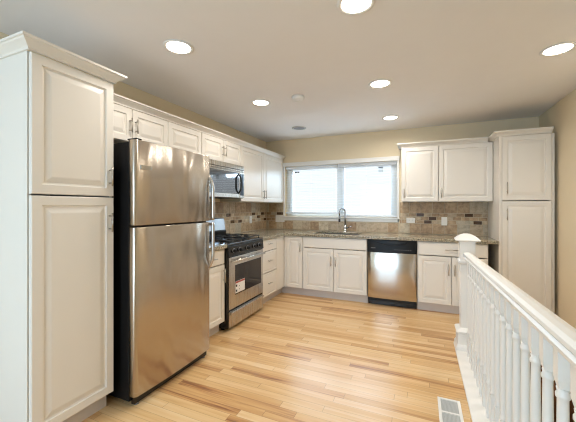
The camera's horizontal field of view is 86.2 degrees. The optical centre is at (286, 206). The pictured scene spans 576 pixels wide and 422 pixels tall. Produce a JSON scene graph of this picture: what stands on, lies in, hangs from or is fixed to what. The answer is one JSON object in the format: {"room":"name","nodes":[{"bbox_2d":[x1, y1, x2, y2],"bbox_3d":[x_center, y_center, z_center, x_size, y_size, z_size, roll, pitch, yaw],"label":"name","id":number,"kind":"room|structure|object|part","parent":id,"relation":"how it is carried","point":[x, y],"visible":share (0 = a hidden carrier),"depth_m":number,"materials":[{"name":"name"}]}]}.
{"room":"kitchen","nodes":[
{"label":"kitchen","id":0,"kind":"room"},
{"bbox_2d":[0,32,265,233],"bbox_3d":[-1.827,0.122,2.226,0.150,2.500,7.016,0,0,24],"label":"wall","id":1,"kind":"structure","parent":0,"point":[120,88],"depth_m":3.40,"materials":[{"name":"beige paint"}]},
{"bbox_2d":[113,103,167,145],"bbox_3d":[-1.391,-0.657,2.574,0.366,0.278,0.776,0,0,24],"label":"upper cabinet","id":2,"kind":"object","parent":1,"relation":"attached to","point":[128,123],"visible":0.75,"depth_m":2.54,"materials":[{"name":"white paint"}]},
{"bbox_3d":[-1.343,-0.656,2.340,0.020,0.269,0.383,0,0,24],"label":"door","id":3,"kind":"part","parent":2,"relation":"part of","materials":[{"name":"white paint"}]},
{"bbox_3d":[-1.229,-0.653,2.532,0.036,0.115,0.011,0,0,24],"label":"handle","id":4,"kind":"part","parent":2,"relation":"part of","materials":[{"name":"silver metal"}]},
{"bbox_3d":[-1.187,-0.656,2.697,0.020,0.269,0.383,0,0,24],"label":"door","id":5,"kind":"part","parent":2,"relation":"part of","materials":[{"name":"white paint"}]},
{"bbox_2d":[168,122,200,153],"bbox_3d":[-1.156,-0.657,3.157,0.331,0.278,0.477,0,0,24],"label":"upper cabinet","id":6,"kind":"object","parent":1,"relation":"attached to","point":[180,137],"visible":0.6,"depth_m":3.07,"materials":[{"name":"white paint"}]},
{"bbox_2d":[201,133,240,165],"bbox_3d":[-0.887,-0.657,3.728,0.366,0.278,0.782,0,0,24],"label":"upper cabinet","id":7,"kind":"object","parent":1,"relation":"attached to","point":[217,149],"visible":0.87,"depth_m":3.62,"materials":[{"name":"white paint"}]},
{"bbox_3d":[-0.839,-0.656,3.494,0.020,0.269,0.386,0,0,24],"label":"door","id":8,"kind":"part","parent":7,"relation":"part of","materials":[{"name":"white paint"}]},
{"bbox_2d":[209,159,243,198],"bbox_3d":[-0.846,-0.307,3.702,0.438,0.414,0.754,0,0,24],"label":"microwave","id":9,"kind":"object","parent":7,"relation":"attached to","point":[228,178],"visible":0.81,"depth_m":3.63,"materials":[{"name":"silver metal"}]},
{"bbox_3d":[-0.726,-0.268,3.585,0.024,0.328,0.636,0,0,24],"label":"door","id":10,"kind":"part","parent":9,"relation":"part of","materials":[{"name":"silver metal"}]},
{"bbox_3d":[-0.704,-0.475,3.639,0.021,0.078,0.754,0,0,24],"label":"vent panel","id":11,"kind":"part","parent":9,"relation":"part of","materials":[{"name":"silver metal"}]},
{"bbox_3d":[-0.580,-0.280,3.839,0.060,0.261,0.022,0,0,24],"label":"handle","id":12,"kind":"part","parent":9,"relation":"part of","materials":[{"name":"black plastic"}]},
{"bbox_3d":[-0.575,-0.268,3.931,0.023,0.328,0.116,0,0,24],"label":"control panel","id":13,"kind":"part","parent":9,"relation":"part of","materials":[{"name":"silver metal"}]},
{"bbox_3d":[-0.682,-0.656,3.853,0.020,0.269,0.386,0,0,24],"label":"door","id":14,"kind":"part","parent":7,"relation":"part of","materials":[{"name":"white paint"}]},
{"bbox_2d":[209,202,265,233],"bbox_3d":[-0.873,0.168,4.206,0.010,0.452,2.620,0,0,24],"label":"tile backsplash","id":15,"kind":"structure","parent":1,"relation":"attached to","point":[236,215],"depth_m":4.62,"materials":[{"name":"tile"}]},
{"bbox_2d":[220,146,282,202],"bbox_3d":[-0.458,-0.428,4.710,0.366,0.736,1.357,0,0,24],"label":"upper cabinet","id":16,"kind":"object","parent":1,"relation":"attached to","point":[263,173],"visible":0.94,"depth_m":4.55,"materials":[{"name":"white paint"}]},
{"bbox_2d":[113,93,285,159],"bbox_3d":[-0.712,-0.824,3.721,0.056,0.056,3.380,0,0,24],"label":"crown molding","id":17,"kind":"structure","parent":16,"relation":"on","point":[117,99],"depth_m":3.03,"materials":[{"name":"white paint"}]},
{"bbox_3d":[-0.474,-0.427,4.328,0.020,0.727,0.639,0,0,24],"label":"door","id":18,"kind":"part","parent":16,"relation":"part of","materials":[{"name":"white paint"}]},
{"bbox_3d":[-0.202,-0.427,4.950,0.020,0.727,0.708,0,0,24],"label":"door","id":19,"kind":"part","parent":16,"relation":"part of","materials":[{"name":"white paint"}]},
{"bbox_2d":[0,0,575,141],"bbox_3d":[0.006,-1.188,1.425,4.150,0.120,7.316,0,0,24],"label":"ceiling","id":20,"kind":"structure","parent":0,"point":[446,62],"depth_m":2.32,"materials":[{"name":"paint"}]},
{"bbox_2d":[163,39,193,54],"bbox_3d":[-0.763,-1.123,2.181,0.208,0.007,0.208,0,0,24],"label":"recessed light","id":21,"kind":"object","parent":20,"relation":"in","point":[175,46],"visible":1,"depth_m":2.17,"materials":[{"name":"white paint"}]},
{"bbox_2d":[251,99,269,105],"bbox_3d":[-0.275,-1.123,3.348,0.208,0.007,0.208,0,0,24],"label":"recessed light","id":22,"kind":"object","parent":20,"relation":"in","point":[259,102],"visible":1,"depth_m":3.33,"materials":[{"name":"white glass"}]},
{"bbox_2d":[292,94,303,101],"bbox_3d":[0.121,-1.103,3.166,0.132,0.047,0.132,0,0,24],"label":"smoke detector","id":23,"kind":"object","parent":20,"relation":"attached to","point":[298,97],"visible":1,"depth_m":3.12,"materials":[{"name":"white plastic"}]},
{"bbox_2d":[292,126,305,129],"bbox_3d":[0.184,-1.123,4.440,0.208,0.007,0.208,0,0,24],"label":"recessed light","id":24,"kind":"object","parent":20,"relation":"in","point":[295,127],"visible":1,"depth_m":4.45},
{"bbox_2d":[337,0,374,15],"bbox_3d":[0.387,-1.123,1.709,0.208,0.007,0.208,0,0,24],"label":"recessed light","id":25,"kind":"object","parent":20,"relation":"in","point":[346,7],"visible":1,"depth_m":1.73,"materials":[{"name":"white glass"}]},
{"bbox_2d":[368,79,391,87],"bbox_3d":[0.862,-1.123,2.830,0.208,0.007,0.208,0,0,24],"label":"recessed light","id":26,"kind":"object","parent":20,"relation":"in","point":[380,83],"visible":1,"depth_m":2.81,"materials":[{"name":"white glass"}]},
{"bbox_2d":[382,115,398,119],"bbox_3d":[1.325,-1.123,3.915,0.208,0.007,0.208,0,0,24],"label":"recessed light","id":27,"kind":"object","parent":20,"relation":"in","point":[390,117],"visible":1,"depth_m":3.90,"materials":[{"name":"white paint"}]},
{"bbox_2d":[539,41,575,56],"bbox_3d":[1.949,-1.123,2.209,0.208,0.007,0.208,0,0,24],"label":"recessed light","id":28,"kind":"object","parent":20,"relation":"in","point":[564,47],"visible":1,"depth_m":2.21,"materials":[{"name":"white glass"}]},
{"bbox_2d":[82,288,530,421],"bbox_3d":[0.006,1.342,1.425,4.150,0.060,7.316,0,0,24],"label":"floor","id":29,"kind":"structure","parent":0,"point":[296,358],"depth_m":2.43,"materials":[{"name":"brown wood"}]},
{"bbox_2d":[0,30,126,421],"bbox_3d":[-1.491,0.230,1.903,0.721,2.164,0.582,0,0,24],"label":"tall cabinet","id":30,"kind":"object","parent":29,"relation":"on","point":[57,169],"visible":1,"depth_m":1.67,"materials":[{"name":"white paint"}]},
{"bbox_3d":[-1.491,-0.824,1.903,0.721,0.056,0.582,0,0,24],"label":"crown moulding","id":31,"kind":"part","parent":30,"relation":"part of","materials":[{"name":"white paint"}]},
{"bbox_3d":[-1.217,0.570,1.785,0.020,1.252,0.462,0,0,24],"label":"door","id":32,"kind":"part","parent":30,"relation":"part of","materials":[{"name":"white paint"}]},
{"bbox_3d":[-1.217,-0.427,1.785,0.020,0.727,0.462,0,0,24],"label":"door","id":33,"kind":"part","parent":30,"relation":"part of","materials":[{"name":"white paint"}]},
{"bbox_3d":[-1.112,0.102,1.956,0.036,0.120,0.011,0,0,24],"label":"handle","id":34,"kind":"part","parent":30,"relation":"part of","materials":[{"name":"silver metal"}]},
{"bbox_3d":[-1.112,-0.188,1.956,0.036,0.120,0.011,0,0,24],"label":"handle","id":35,"kind":"part","parent":30,"relation":"part of","materials":[{"name":"silver metal"}]},
{"bbox_2d":[108,138,214,404],"bbox_3d":[-1.149,0.433,2.490,0.818,1.759,0.782,0,0,24],"label":"refrigerator","id":36,"kind":"object","parent":29,"relation":"on","point":[161,265],"visible":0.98,"depth_m":2.16,"materials":[{"name":"silver metal"}]},
{"bbox_3d":[-0.838,0.691,2.354,0.064,1.106,0.782,0,0,24],"label":"door","id":37,"kind":"part","parent":36,"relation":"part of","materials":[{"name":"silver metal"}]},
{"bbox_3d":[-0.838,-0.155,2.354,0.064,0.562,0.782,0,0,24],"label":"freezer door","id":38,"kind":"part","parent":36,"relation":"part of","materials":[{"name":"silver metal"}]},
{"bbox_3d":[-0.659,0.349,2.685,0.076,0.413,0.028,0,0,24],"label":"handle","id":39,"kind":"part","parent":36,"relation":"part of","materials":[{"name":"silver metal"}]},
{"bbox_3d":[-0.659,-0.079,2.685,0.076,0.403,0.028,0,0,24],"label":"handle","id":40,"kind":"part","parent":36,"relation":"part of","materials":[{"name":"silver metal"}]},
{"bbox_2d":[209,249,225,336],"bbox_3d":[-0.998,0.874,3.114,0.655,0.876,0.457,0,0,24],"label":"base cabinet","id":41,"kind":"object","parent":29,"relation":"on","point":[217,272],"visible":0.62,"depth_m":3.09,"materials":[{"name":"white paint"}]},
{"bbox_3d":[-0.739,0.518,3.001,0.020,0.154,0.449,0,0,24],"label":"drawer","id":42,"kind":"part","parent":41,"relation":"part of","materials":[{"name":"white paint"}]},
{"bbox_2d":[209,243,226,251],"bbox_3d":[-1.001,0.415,3.115,0.649,0.039,0.461,0,0,24],"label":"countertop","id":43,"kind":"structure","parent":41,"relation":"on","point":[217,246],"depth_m":3.10,"materials":[{"name":"stone"}]},
{"bbox_2d":[206,218,264,329],"bbox_3d":[-0.715,0.734,3.671,0.687,1.157,0.774,0,0,24],"label":"gas range","id":44,"kind":"object","parent":29,"relation":"on","point":[243,255],"visible":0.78,"depth_m":3.49,"materials":[{"name":"silver metal"}]},
{"bbox_3d":[-0.979,0.238,3.786,0.026,0.148,0.750,0,0,24],"label":"display panel","id":45,"kind":"part","parent":44,"relation":"part of","materials":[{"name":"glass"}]},
{"bbox_2d":[209,236,262,245],"bbox_3d":[-0.740,0.405,3.682,0.632,0.022,0.774,0,0,24],"label":"cooktop","id":46,"kind":"object","parent":44,"relation":"in","point":[248,240],"depth_m":3.54,"materials":[{"name":"black metal"}]},
{"bbox_3d":[-0.450,1.194,3.560,0.010,0.168,0.752,0,0,24],"label":"storage drawer","id":47,"kind":"part","parent":44,"relation":"part of","materials":[{"name":"silver metal"}]},
{"bbox_3d":[-0.450,0.816,3.560,0.010,0.544,0.752,0,0,24],"label":"oven door","id":48,"kind":"part","parent":44,"relation":"part of","materials":[{"name":"silver metal"}]},
{"bbox_3d":[-0.449,0.478,3.554,0.015,0.118,0.774,0,0,24],"label":"control panel","id":49,"kind":"part","parent":44,"relation":"part of","materials":[{"name":"black metal"}]},
{"bbox_3d":[-0.437,1.130,3.549,0.025,0.034,0.714,0,0,24],"label":"handle","id":50,"kind":"part","parent":44,"relation":"part of","materials":[{"name":"silver metal"}]},
{"bbox_3d":[-0.426,0.584,3.545,0.057,0.026,0.704,0,0,24],"label":"handle","id":51,"kind":"part","parent":44,"relation":"part of","materials":[{"name":"silver metal"}]},
{"bbox_2d":[263,236,283,303],"bbox_3d":[-0.431,0.874,4.410,0.655,0.876,0.793,0,0,24],"label":"base cabinet","id":52,"kind":"object","parent":29,"relation":"on","point":[273,258],"visible":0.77,"depth_m":4.26,"materials":[{"name":"white paint"}]},
{"bbox_3d":[-0.238,1.044,4.146,0.020,0.304,0.456,0,0,24],"label":"drawer","id":53,"kind":"part","parent":52,"relation":"part of","materials":[{"name":"white paint"}]},
{"bbox_3d":[-0.238,0.743,4.146,0.020,0.278,0.456,0,0,24],"label":"drawer","id":54,"kind":"part","parent":52,"relation":"part of","materials":[{"name":"white paint"}]},
{"bbox_3d":[-0.238,0.518,4.146,0.020,0.153,0.456,0,0,24],"label":"drawer","id":55,"kind":"part","parent":52,"relation":"part of","materials":[{"name":"white paint"}]},
{"bbox_2d":[282,236,303,294],"bbox_3d":[0.184,0.874,4.816,0.366,0.876,0.655,0,0,24],"label":"base cabinet","id":56,"kind":"object","parent":29,"relation":"on","point":[293,245],"visible":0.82,"depth_m":4.54,"materials":[{"name":"white paint"}]},
{"bbox_3d":[0.119,0.819,4.537,0.251,0.755,0.020,0,0,24],"label":"door","id":57,"kind":"part","parent":56,"relation":"part of","materials":[{"name":"white paint"}]},
{"bbox_2d":[303,236,367,302],"bbox_3d":[0.773,0.874,4.559,0.915,0.876,0.655,0,0,24],"label":"base cabinet","id":58,"kind":"object","parent":29,"relation":"on","point":[333,273],"visible":0.95,"depth_m":4.29,"materials":[{"name":"white paint"}]},
{"bbox_3d":[0.452,0.899,4.391,0.449,0.594,0.020,0,0,24],"label":"door","id":59,"kind":"part","parent":58,"relation":"part of","materials":[{"name":"white paint"}]},
{"bbox_3d":[0.660,0.517,4.300,0.903,0.152,0.020,0,0,24],"label":"false drawer","id":60,"kind":"part","parent":58,"relation":"part of","materials":[{"name":"white paint"}]},
{"bbox_3d":[0.868,0.899,4.209,0.449,0.594,0.020,0,0,24],"label":"door","id":61,"kind":"part","parent":58,"relation":"part of","materials":[{"name":"white paint"}]},
{"bbox_2d":[234,229,498,243],"bbox_3d":[0.892,0.415,4.131,3.304,0.039,1.344,0,0,24],"label":"countertop","id":62,"kind":"structure","parent":58,"relation":"on","point":[266,234],"depth_m":4.19,"materials":[{"name":"stone"}]},
{"bbox_2d":[319,233,359,250],"bbox_3d":[0.766,0.515,4.549,0.668,0.194,0.388,0,0,24],"label":"sink","id":63,"kind":"object","parent":62,"relation":"in","point":[319,233],"visible":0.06,"depth_m":4.65,"materials":[{"name":"silver metal"}]},
{"bbox_2d":[338,208,351,231],"bbox_3d":[0.892,0.210,4.732,0.211,0.371,0.103,0,0,-9],"label":"kitchen faucet","id":64,"kind":"object","parent":62,"relation":"on","point":[345,225],"visible":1,"depth_m":4.74,"materials":[{"name":"silver metal"}]},
{"bbox_3d":[0.859,0.160,4.721,0.149,0.271,0.023,0,0,-37],"label":"spout","id":65,"kind":"part","parent":64,"relation":"part of","materials":[{"name":"silver metal"}]},
{"bbox_2d":[368,239,416,308],"bbox_3d":[1.474,0.877,4.245,0.602,0.870,0.610,0,0,24],"label":"dishwasher","id":66,"kind":"object","parent":29,"relation":"on","point":[392,264],"visible":1,"depth_m":3.98,"materials":[{"name":"silver metal"}]},
{"bbox_3d":[1.386,1.261,4.045,0.600,0.094,0.015,0,0,24],"label":"kick plate","id":67,"kind":"part","parent":66,"relation":"part of","materials":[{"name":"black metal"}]},
{"bbox_3d":[1.367,0.522,4.000,0.600,0.156,0.045,0,0,24],"label":"control panel","id":68,"kind":"part","parent":66,"relation":"part of","materials":[{"name":"black plastic"}]},
{"bbox_2d":[437,396,463,421],"bbox_3d":[1.039,1.309,1.947,0.136,0.006,0.312,0,0,24],"label":"floor vent","id":69,"kind":"object","parent":29,"relation":"in","point":[449,411],"visible":1,"depth_m":1.97,"materials":[{"name":"white metal"}]},
{"bbox_2d":[417,241,487,313],"bbox_3d":[2.107,0.874,3.976,0.757,0.876,0.655,0,0,24],"label":"base cabinet","id":70,"kind":"object","parent":29,"relation":"on","point":[437,263],"visible":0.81,"depth_m":3.77,"materials":[{"name":"white paint"}]},
{"bbox_3d":[1.823,0.906,3.792,0.368,0.581,0.020,0,0,24],"label":"door","id":71,"kind":"part","parent":70,"relation":"part of","materials":[{"name":"white paint"}]},
{"bbox_3d":[1.996,0.523,3.716,0.744,0.164,0.020,0,0,24],"label":"drawer","id":72,"kind":"part","parent":70,"relation":"part of","materials":[{"name":"white paint"}]},
{"bbox_3d":[2.166,0.906,3.642,0.371,0.581,0.020,0,0,24],"label":"door","id":73,"kind":"part","parent":70,"relation":"part of","materials":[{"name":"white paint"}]},
{"bbox_2d":[454,233,575,421],"bbox_3d":[1.059,0.780,1.460,0.199,1.064,3.155,0,0,24],"label":"stair railing","id":74,"kind":"object","parent":29,"relation":"on","point":[498,328],"visible":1,"depth_m":1.45,"materials":[{"name":"white paint"}]},
{"bbox_3d":[1.651,0.802,2.814,0.188,0.980,0.188,0,0,24],"label":"newel post","id":75,"kind":"part","parent":74,"relation":"part of","materials":[{"name":"white paint"}]},
{"bbox_3d":[1.082,1.302,1.513,0.199,0.020,3.040,0,0,24],"label":"board","id":76,"kind":"part","parent":74,"relation":"part of","materials":[{"name":"white paint"}]},
{"bbox_3d":[1.059,0.398,1.462,0.070,0.150,2.848,0,0,24],"label":"hand rail","id":77,"kind":"part","parent":74,"relation":"part of","materials":[{"name":"white paint"}]},
{"bbox_2d":[488,126,554,313],"bbox_3d":[2.752,0.230,3.689,0.567,2.164,0.664,0,0,24],"label":"tall cabinet","id":78,"kind":"object","parent":29,"relation":"on","point":[521,212],"visible":0.77,"depth_m":3.42,"materials":[{"name":"white paint"}]},
{"bbox_3d":[2.740,-0.824,3.695,0.539,0.056,0.664,0,0,24],"label":"crown moulding","id":79,"kind":"part","parent":78,"relation":"part of","materials":[{"name":"white paint"}]},
{"bbox_3d":[2.665,0.570,3.424,0.447,1.253,0.020,0,0,24],"label":"door","id":80,"kind":"part","parent":78,"relation":"part of","materials":[{"name":"white paint"}]},
{"bbox_3d":[2.665,-0.428,3.424,0.447,0.725,0.020,0,0,24],"label":"door","id":81,"kind":"part","parent":78,"relation":"part of","materials":[{"name":"white paint"}]},
{"bbox_2d":[530,362,574,421],"bbox_3d":[1.601,2.442,1.360,0.867,2.257,2.900,0,0,24],"label":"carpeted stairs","id":82,"kind":"structure","parent":29,"relation":"attached to","point":[555,397],"depth_m":2.42,"materials":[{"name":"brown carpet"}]},
{"bbox_2d":[266,116,538,234],"bbox_3d":[1.441,0.122,4.707,4.150,2.500,0.150,0,0,24],"label":"wall","id":83,"kind":"structure","parent":0,"point":[380,143],"depth_m":4.67,"materials":[{"name":"beige paint"}]},
{"bbox_2d":[283,156,399,221],"bbox_3d":[0.830,-0.249,4.950,1.873,0.972,0.184,0,0,24],"label":"window","id":84,"kind":"structure","parent":83,"relation":"in","point":[395,168],"depth_m":4.95,"materials":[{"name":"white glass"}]},
{"bbox_2d":[286,164,337,213],"bbox_3d":[0.412,-0.272,5.125,0.887,0.798,0.068,0,0,24],"label":"window blind","id":85,"kind":"object","parent":84,"relation":"attached to","point":[333,165],"visible":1,"depth_m":5.11,"materials":[{"name":"white plastic"}]},
{"bbox_3d":[0.413,-0.263,5.129,0.729,0.740,0.052,0,0,24],"label":"ladder cord","id":86,"kind":"part","parent":85,"relation":"part of","materials":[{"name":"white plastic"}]},
{"bbox_3d":[0.413,-0.649,5.129,0.887,0.043,0.060,0,0,24],"label":"head rail","id":87,"kind":"part","parent":85,"relation":"part of","materials":[{"name":"white plastic"}]},
{"bbox_3d":[0.413,0.112,5.129,0.887,0.030,0.052,0,0,24],"label":"rail","id":88,"kind":"part","parent":85,"relation":"part of","materials":[{"name":"white plastic"}]},
{"bbox_2d":[338,161,396,216],"bbox_3d":[1.240,-0.254,4.763,0.892,0.833,0.068,0,0,24],"label":"window blind","id":89,"kind":"object","parent":84,"relation":"attached to","point":[391,163],"visible":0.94,"depth_m":4.72,"materials":[{"name":"white plastic"}]},
{"bbox_3d":[1.241,-0.649,4.767,0.892,0.043,0.060,0,0,24],"label":"head rail","id":90,"kind":"part","parent":89,"relation":"part of","materials":[{"name":"white plastic"}]},
{"bbox_3d":[1.241,0.147,4.767,0.892,0.030,0.052,0,0,24],"label":"rail","id":91,"kind":"part","parent":89,"relation":"part of","materials":[{"name":"white plastic"}]},
{"bbox_3d":[1.241,-0.245,4.767,0.733,0.775,0.052,0,0,24],"label":"ladder cord","id":92,"kind":"part","parent":89,"relation":"part of","materials":[{"name":"white fabric"}]},
{"bbox_2d":[267,202,487,235],"bbox_3d":[1.164,0.168,4.740,3.293,0.452,0.011,0,0,24],"label":"tile backsplash","id":93,"kind":"structure","parent":83,"relation":"attached to","point":[462,217],"depth_m":4.40,"materials":[{"name":"tile"}]},
{"bbox_2d":[276,215,283,221],"bbox_3d":[-0.109,0.212,5.283,0.168,0.116,0.011,0,0,24],"label":"light switch","id":94,"kind":"object","parent":93,"relation":"attached to","point":[279,218],"visible":1,"depth_m":5.28,"materials":[{"name":"white plastic"}]},
{"bbox_2d":[406,218,414,222],"bbox_3d":[1.798,0.205,4.451,0.116,0.072,0.009,0,0,24],"label":"wall outlet","id":95,"kind":"object","parent":93,"relation":"attached to","point":[408,220],"visible":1,"depth_m":4.45,"materials":[{"name":"white plastic"}]},
{"bbox_2d":[441,217,446,225],"bbox_3d":[2.195,0.209,4.276,0.072,0.116,0.011,0,0,24],"label":"light switch","id":96,"kind":"object","parent":93,"relation":"attached to","point":[443,219],"visible":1,"depth_m":4.28,"materials":[{"name":"white plastic"}]},
{"bbox_2d":[401,146,437,201],"bbox_3d":[1.840,-0.428,4.250,0.455,0.736,0.366,0,0,24],"label":"upper cabinet","id":97,"kind":"object","parent":83,"relation":"attached to","point":[419,165],"visible":1,"depth_m":4.11,"materials":[{"name":"white paint"}]},
{"bbox_2d":[397,137,488,149],"bbox_3d":[2.063,-0.824,4.148,1.059,0.056,0.373,0,0,24],"label":"crown molding","id":98,"kind":"structure","parent":97,"relation":"on","point":[477,139],"depth_m":3.98,"materials":[{"name":"white paint"}]},
{"bbox_2d":[438,142,492,201],"bbox_3d":[2.325,-0.428,4.038,0.600,0.736,0.366,0,0,24],"label":"upper cabinet","id":99,"kind":"object","parent":83,"relation":"attached to","point":[465,171],"visible":0.98,"depth_m":3.90,"materials":[{"name":"white paint"}]},
{"bbox_2d":[539,89,575,328],"bbox_3d":[1.839,1.242,0.624,0.150,4.740,7.016,0,0,24],"label":"wall","id":100,"kind":"structure","parent":0,"point":[562,115],"depth_m":3.16,"materials":[{"name":"beige paint"}]}
]}

